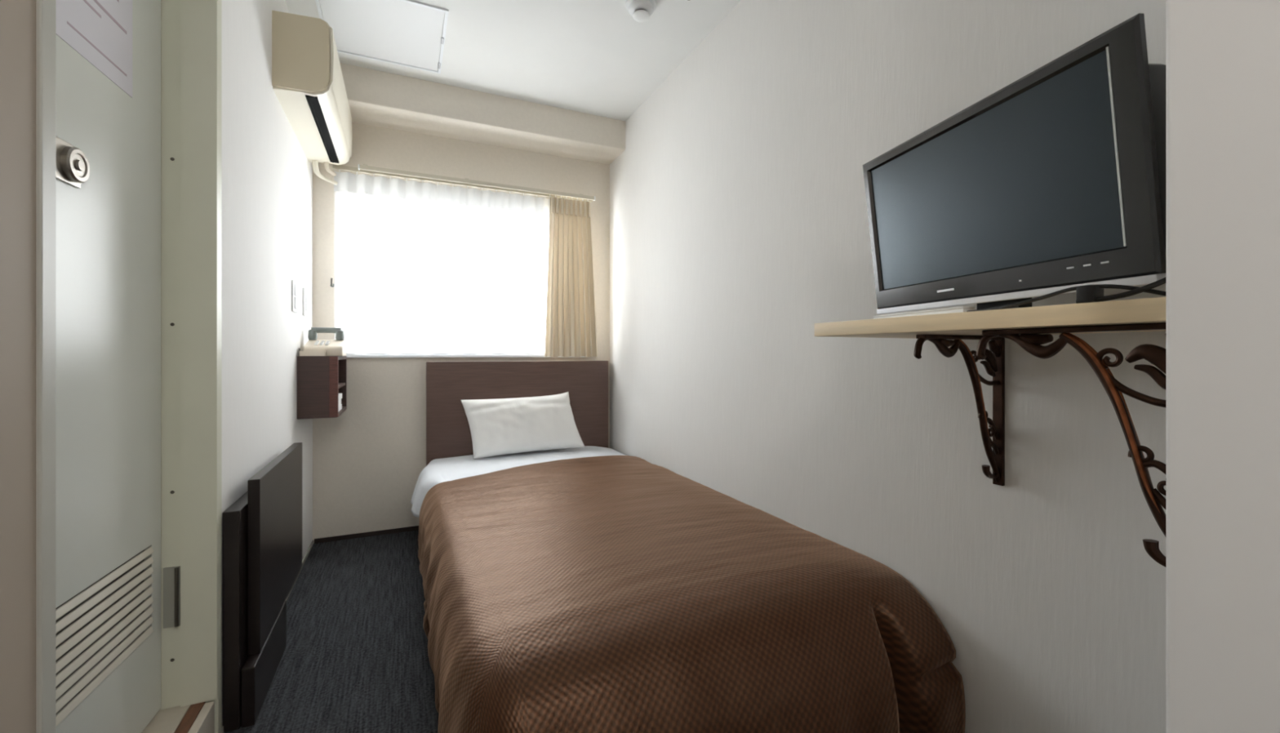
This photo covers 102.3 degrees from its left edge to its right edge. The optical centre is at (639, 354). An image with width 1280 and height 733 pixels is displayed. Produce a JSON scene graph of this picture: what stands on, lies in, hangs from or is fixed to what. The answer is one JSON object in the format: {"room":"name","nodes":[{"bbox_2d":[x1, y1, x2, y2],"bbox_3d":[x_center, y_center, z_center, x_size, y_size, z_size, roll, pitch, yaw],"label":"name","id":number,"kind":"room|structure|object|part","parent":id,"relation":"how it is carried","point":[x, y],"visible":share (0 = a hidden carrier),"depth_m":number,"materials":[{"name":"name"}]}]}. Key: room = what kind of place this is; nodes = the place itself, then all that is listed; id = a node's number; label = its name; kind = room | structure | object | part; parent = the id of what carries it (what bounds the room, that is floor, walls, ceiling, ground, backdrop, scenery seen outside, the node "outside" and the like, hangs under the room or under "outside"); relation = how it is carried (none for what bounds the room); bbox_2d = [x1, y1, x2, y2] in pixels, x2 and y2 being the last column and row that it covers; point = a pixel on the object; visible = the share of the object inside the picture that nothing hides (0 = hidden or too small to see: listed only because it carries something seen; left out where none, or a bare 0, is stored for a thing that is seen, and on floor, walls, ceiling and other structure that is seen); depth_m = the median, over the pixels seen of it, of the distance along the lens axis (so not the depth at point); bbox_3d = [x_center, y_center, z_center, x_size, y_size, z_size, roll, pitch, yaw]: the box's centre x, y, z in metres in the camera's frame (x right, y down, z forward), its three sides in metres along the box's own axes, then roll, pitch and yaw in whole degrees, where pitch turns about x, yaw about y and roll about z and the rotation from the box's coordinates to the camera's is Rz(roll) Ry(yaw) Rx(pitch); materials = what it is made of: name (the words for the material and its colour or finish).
{"room":"hotel room","nodes":[
{"label":"hotel room","id":0,"kind":"room"},
{"bbox_2d":[0,0,312,732],"bbox_3d":[-1.014,-0.216,0.619,0.474,2.377,4.670,0,0,-25],"label":"wall","id":1,"kind":"structure","parent":0,"point":[267,174],"depth_m":1.41,"materials":[{"name":"paint"}]},
{"bbox_2d":[35,0,55,732],"bbox_3d":[-0.899,-0.178,0.616,0.279,2.300,0.031,0,0,-25],"label":"trim","id":2,"kind":"structure","parent":1,"relation":"attached to","point":[45,9],"depth_m":0.67,"materials":[{"name":"grey paint"}]},
{"bbox_2d":[55,0,180,732],"bbox_3d":[-1.037,-0.220,0.947,0.070,2.140,0.638,0,0,-21],"label":"door","id":3,"kind":"structure","parent":1,"relation":"in","point":[108,140],"depth_m":1.05,"materials":[{"name":"paint"}]},
{"bbox_3d":[-1.023,-0.344,0.916,0.005,0.072,0.084,0,0,-21],"label":"lock plate","id":4,"kind":"part","parent":3,"relation":"part of","materials":[{"name":"metal"}]},
{"bbox_2d":[55,0,132,97],"bbox_3d":[-1.038,-0.805,0.949,0.002,0.490,0.373,0,0,-21],"label":"notice","id":5,"kind":"object","parent":3,"relation":"attached to","point":[100,31],"visible":1,"depth_m":1.02,"materials":[{"name":"white paper"}]},
{"bbox_2d":[141,704,191,732],"bbox_3d":[-1.068,0.914,0.920,0.226,0.116,0.663,0,0,-25],"label":"trim","id":6,"kind":"structure","parent":1,"relation":"attached to","point":[166,720],"depth_m":1.21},
{"bbox_2d":[173,701,205,732],"bbox_3d":[-0.953,0.914,0.973,0.028,0.116,0.663,0,0,-25],"label":"trim","id":7,"kind":"structure","parent":1,"relation":"attached to","point":[193,710],"depth_m":1.22,"materials":[{"name":"brown wood"}]},
{"bbox_2d":[159,0,222,732],"bbox_3d":[-1.187,-0.178,1.241,0.278,2.300,0.037,0,0,-25],"label":"trim","id":8,"kind":"structure","parent":1,"relation":"attached to","point":[191,30],"depth_m":1.26,"materials":[{"name":"paint"}]},
{"bbox_2d":[187,701,214,732],"bbox_3d":[-0.929,0.915,0.978,0.020,0.114,0.653,0,0,-25],"label":"trim","id":9,"kind":"structure","parent":1,"relation":"attached to","point":[204,722],"depth_m":1.23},
{"bbox_2d":[222,540,313,732],"bbox_3d":[-1.376,0.963,1.984,0.006,0.018,1.469,0,0,-25],"label":"baseboard","id":10,"kind":"structure","parent":1,"relation":"attached to","point":[312,542],"depth_m":2.37,"materials":[{"name":"grey"}]},
{"bbox_2d":[291,280,298,313],"bbox_3d":[-1.477,-0.248,2.210,0.011,0.130,0.120,0,0,-25],"label":"wall switch","id":11,"kind":"object","parent":1,"relation":"attached to","point":[295,286],"visible":1,"depth_m":2.18,"materials":[{"name":"white plastic"}]},
{"bbox_2d":[302,287,308,316],"bbox_3d":[-1.583,-0.248,2.442,0.011,0.130,0.100,0,0,-25],"label":"wall switch","id":12,"kind":"object","parent":1,"relation":"attached to","point":[305,296],"visible":1,"depth_m":2.42,"materials":[{"name":"white plastic"}]},
{"bbox_2d":[271,10,352,185],"bbox_3d":[-1.399,-1.055,2.255,0.190,0.376,0.835,0,0,-25],"label":"air conditioner","id":13,"kind":"object","parent":1,"relation":"attached to","point":[308,83],"visible":1,"depth_m":1.92,"materials":[{"name":"beige plastic"}]},
{"bbox_3d":[-1.233,-1.099,1.879,0.178,0.277,0.012,0,0,-25],"label":"panel","id":14,"kind":"part","parent":13,"relation":"part of","materials":[{"name":"beige plastic"}]},
{"bbox_2d":[305,94,338,163],"bbox_3d":[-1.369,-0.959,2.238,0.038,0.009,0.718,0,0,-25],"label":"air vent","id":15,"kind":"object","parent":13,"relation":"attached to","point":[315,106],"depth_m":2.16,"materials":[{"name":"black plastic"}]},
{"bbox_3d":[-1.310,-1.114,2.276,0.010,0.212,0.790,0,0,-25],"label":"panel","id":16,"kind":"part","parent":13,"relation":"part of","materials":[{"name":"beige plastic"}]},
{"bbox_2d":[297,355,346,419],"bbox_3d":[-1.517,0.145,2.472,0.157,0.277,0.392,0,0,-25],"label":"wall box","id":17,"kind":"object","parent":1,"relation":"attached to","point":[321,380],"visible":1,"depth_m":2.30,"materials":[{"name":"brown wood"}]},
{"bbox_2d":[298,348,325,355],"bbox_3d":[-1.463,-0.011,2.301,0.100,0.034,0.022,0,0,-25],"label":"tray","id":18,"kind":"object","parent":17,"relation":"on","point":[300,353],"visible":0.96,"depth_m":2.29,"materials":[{"name":"beige plastic"}]},
{"bbox_2d":[303,327,346,355],"bbox_3d":[-1.469,-0.062,2.406,0.155,0.136,0.170,0,0,-25],"label":"telephone","id":19,"kind":"object","parent":17,"relation":"on","point":[337,347],"visible":0.99,"depth_m":2.41,"materials":[{"name":"beige plastic"}]},
{"bbox_2d":[338,393,342,411],"bbox_3d":[-1.465,0.226,2.409,0.112,0.078,0.183,0,0,-25],"label":"booklet","id":20,"kind":"object","parent":17,"relation":"in","point":[340,394],"visible":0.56,"depth_m":2.44,"materials":[{"name":"white paper"}]},
{"bbox_3d":[-1.517,0.015,2.473,0.157,0.018,0.354,0,0,-25],"label":"panel","id":21,"kind":"part","parent":17,"relation":"part of","materials":[{"name":"brown wood"}]},
{"bbox_2d":[338,382,345,388],"bbox_3d":[-1.515,0.151,2.473,0.145,0.013,0.354,0,0,-25],"label":"shelf","id":22,"kind":"object","parent":17,"relation":"attached to","point":[341,385],"depth_m":2.60,"materials":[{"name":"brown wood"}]},
{"bbox_3d":[-1.517,0.274,2.473,0.157,0.018,0.354,0,0,-25],"label":"panel","id":23,"kind":"part","parent":17,"relation":"part of","materials":[{"name":"brown wood"}]},
{"bbox_3d":[-1.595,0.145,2.642,0.157,0.277,0.018,0,0,-25],"label":"panel","id":24,"kind":"part","parent":17,"relation":"part of","materials":[{"name":"brown wood"}]},
{"bbox_2d":[223,529,439,732],"bbox_3d":[-0.128,1.032,0.998,2.400,0.120,4.820,0,0,-25],"label":"floor","id":25,"kind":"structure","parent":0,"point":[355,659],"depth_m":1.71,"materials":[{"name":"grey carpet"}]},
{"bbox_2d":[222,442,302,732],"bbox_3d":[-1.191,0.656,1.663,0.068,0.632,0.716,0,0,-25],"label":"folding table","id":26,"kind":"object","parent":25,"relation":"on","point":[262,529],"visible":1,"depth_m":1.41,"materials":[{"name":"black wood"}]},
{"bbox_2d":[426,360,608,466],"bbox_3d":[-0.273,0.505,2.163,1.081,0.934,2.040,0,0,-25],"label":"headboard","id":27,"kind":"object","parent":25,"relation":"on","point":[448,433],"visible":0.06,"depth_m":2.99,"materials":[{"name":"brown wood"}]},
{"bbox_2d":[410,445,626,517],"bbox_3d":[-0.566,0.655,2.711,1.167,0.192,0.681,0,0,-25],"label":"sheet","id":28,"kind":"object","parent":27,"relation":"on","point":[440,470],"visible":0.56,"depth_m":2.69,"materials":[{"name":"white fabric"}]},
{"bbox_2d":[461,391,585,458],"bbox_3d":[-0.651,0.389,2.919,0.684,0.335,0.188,0,0,-25],"label":"pillow","id":29,"kind":"object","parent":28,"relation":"on","point":[501,426],"visible":1,"depth_m":2.85,"materials":[{"name":"fabric"}]},
{"bbox_2d":[417,455,965,732],"bbox_3d":[-0.150,0.751,1.838,1.155,0.419,1.903,0,0,-25],"label":"bedspread","id":30,"kind":"object","parent":27,"relation":"on","point":[604,593],"visible":1,"depth_m":1.19,"materials":[{"name":"brown fabric"}]},
{"bbox_2d":[312,122,609,542],"bbox_3d":[-0.978,-0.216,3.077,1.841,2.377,0.170,0,0,-25],"label":"wall","id":31,"kind":"structure","parent":0,"point":[369,460],"depth_m":2.81,"materials":[{"name":"paint"}]},
{"bbox_2d":[330,278,333,287],"bbox_3d":[-1.601,-0.375,2.678,0.020,0.044,0.037,0,0,-25],"label":"curtain hook","id":32,"kind":"object","parent":31,"relation":"attached to","point":[331,279],"visible":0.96,"depth_m":2.67,"materials":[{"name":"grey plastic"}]},
{"bbox_2d":[314,525,418,543],"bbox_3d":[-0.938,0.961,2.998,1.633,0.022,0.008,0,0,-25],"label":"baseboard","id":33,"kind":"structure","parent":31,"relation":"attached to","point":[415,527],"depth_m":2.75,"materials":[{"name":"grey"}]},
{"bbox_2d":[346,353,544,355],"bbox_3d":[-1.010,-0.436,3.085,1.382,0.873,0.040,0,0,-25],"label":"window","id":34,"kind":"structure","parent":31,"relation":"in","point":[346,353],"depth_m":3.00,"materials":[{"name":"white metal"}]},
{"bbox_2d":[333,164,595,202],"bbox_3d":[-0.938,-0.961,2.941,1.409,0.046,0.110,0,0,-25],"label":"rail","id":35,"kind":"object","parent":31,"relation":"attached to","point":[363,168],"visible":0.99,"depth_m":2.88,"materials":[{"name":"beige metal"}]},
{"bbox_2d":[333,171,550,354],"bbox_3d":[-1.037,-0.474,2.901,1.185,0.943,0.030,0,0,-25],"label":"sheer curtain","id":36,"kind":"object","parent":35,"relation":"hanging from","point":[420,268],"visible":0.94,"depth_m":2.87,"materials":[{"name":"white fabric"}]},
{"bbox_2d":[544,196,597,357],"bbox_3d":[-0.416,-0.464,3.131,0.325,0.957,0.064,0,0,-25],"label":"curtain","id":37,"kind":"object","parent":35,"relation":"hanging from","point":[571,331],"visible":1,"depth_m":3.11,"materials":[{"name":"beige fabric"}]},
{"bbox_2d":[346,355,592,357],"bbox_3d":[-0.980,0.008,3.020,1.442,0.016,0.112,0,0,-25],"label":"window sill","id":38,"kind":"structure","parent":31,"relation":"attached to","point":[348,356],"depth_m":2.92,"materials":[{"name":"white metal"}]},
{"bbox_2d":[284,0,740,121],"bbox_3d":[-0.128,-1.455,0.998,2.400,0.100,4.820,0,0,-25],"label":"ceiling","id":39,"kind":"structure","parent":0,"point":[593,57],"depth_m":2.37,"materials":[{"name":"paint"}]},
{"bbox_2d":[315,0,448,74],"bbox_3d":[-1.107,-1.399,2.232,0.484,0.012,0.514,0,0,-25],"label":"access hatch","id":40,"kind":"object","parent":39,"relation":"attached to","point":[402,33],"visible":0.91,"depth_m":2.22,"materials":[{"name":"white paint"}]},
{"bbox_2d":[339,62,625,164],"bbox_3d":[-0.888,-1.319,2.880,1.641,0.172,0.265,0,0,-25],"label":"ceiling beam","id":41,"kind":"structure","parent":39,"relation":"attached to","point":[376,98],"depth_m":2.79,"materials":[{"name":"paint"}]},
{"bbox_2d":[625,0,657,22],"bbox_3d":[0.004,-1.374,2.057,0.128,0.061,0.128,0,0,-25],"label":"smoke detector","id":42,"kind":"object","parent":39,"relation":"attached to","point":[641,11],"visible":1,"depth_m":2.03,"materials":[{"name":"white plastic"}]},
{"bbox_2d":[609,0,1165,732],"bbox_3d":[0.441,-0.216,2.131,0.150,2.377,3.134,0,0,-25],"label":"wall","id":43,"kind":"structure","parent":0,"point":[739,220],"depth_m":1.47,"materials":[{"name":"paint"}]},
{"bbox_2d":[913,334,1004,485],"bbox_3d":[0.681,0.125,1.097,0.276,0.332,0.022,0,0,-25],"label":"shelf bracket","id":44,"kind":"object","parent":43,"relation":"attached to","point":[993,364],"visible":0.99,"depth_m":1.13,"materials":[{"name":"brown metal"}]},
{"bbox_2d":[978,340,1000,377],"bbox_3d":[0.771,0.008,1.138,0.075,0.082,0.016,0,0,-25],"label":"leaf","id":45,"kind":"object","parent":44,"relation":"on","point":[992,364],"depth_m":1.14,"materials":[{"name":"brown metal"}]},
{"bbox_2d":[813,297,1165,338],"bbox_3d":[0.691,-0.057,0.972,0.362,0.030,0.619,0,0,-25],"label":"wall shelf","id":46,"kind":"object","parent":43,"relation":"attached to","point":[1146,310],"visible":0.57,"depth_m":0.81,"materials":[{"name":"beige wood"}]},
{"bbox_2d":[872,306,974,319],"bbox_3d":[0.622,-0.084,1.150,0.029,0.024,0.266,0,0,-13],"label":"media box","id":47,"kind":"object","parent":46,"relation":"on","point":[963,308],"visible":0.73,"depth_m":1.10,"materials":[{"name":"white plastic"}]},
{"bbox_2d":[862,13,1165,314],"bbox_3d":[0.684,-0.271,1.006,0.143,0.398,0.582,0,0,-13],"label":"television","id":48,"kind":"object","parent":46,"relation":"on","point":[1054,180],"visible":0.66,"depth_m":0.87,"materials":[{"name":"black plastic"}]},
{"bbox_3d":[0.664,-0.107,1.000,0.024,0.015,0.576,0,0,-13],"label":"trim","id":49,"kind":"part","parent":48,"relation":"part of","materials":[{"name":"silver metal"}]},
{"bbox_2d":[966,284,1165,311],"bbox_3d":[0.618,-0.085,0.776,0.024,0.026,0.277,0,0,-20],"label":"power cable","id":50,"kind":"object","parent":46,"relation":"on","point":[1101,286],"visible":0.77,"depth_m":0.75,"materials":[{"name":"black rubber"}]},
{"bbox_2d":[1075,277,1165,303],"bbox_3d":[0.649,-0.090,0.687,0.030,0.036,0.106,0,0,-32],"label":"power cable","id":51,"kind":"object","parent":46,"relation":"on","point":[1090,293],"visible":0.76,"depth_m":0.71,"materials":[{"name":"black plastic"}]},
{"bbox_2d":[976,322,1165,567],"bbox_3d":[0.635,0.125,0.758,0.022,0.332,0.276,0,0,-25],"label":"shelf bracket","id":52,"kind":"object","parent":43,"relation":"attached to","point":[1030,340],"visible":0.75,"depth_m":0.70,"materials":[{"name":"brown metal"}]},
{"bbox_2d":[1124,333,1165,389],"bbox_3d":[0.676,0.008,0.668,0.016,0.082,0.075,0,0,-25],"label":"leaf","id":53,"kind":"object","parent":52,"relation":"on","point":[1155,355],"depth_m":0.67,"materials":[{"name":"brown metal"}]},
{"bbox_2d":[1165,0,1279,732],"bbox_3d":[1.201,-0.216,-0.034,0.575,2.377,1.636,0,0,-25],"label":"wall","id":54,"kind":"structure","parent":0,"point":[1223,56],"depth_m":0.55,"materials":[{"name":"paint"}]}
]}

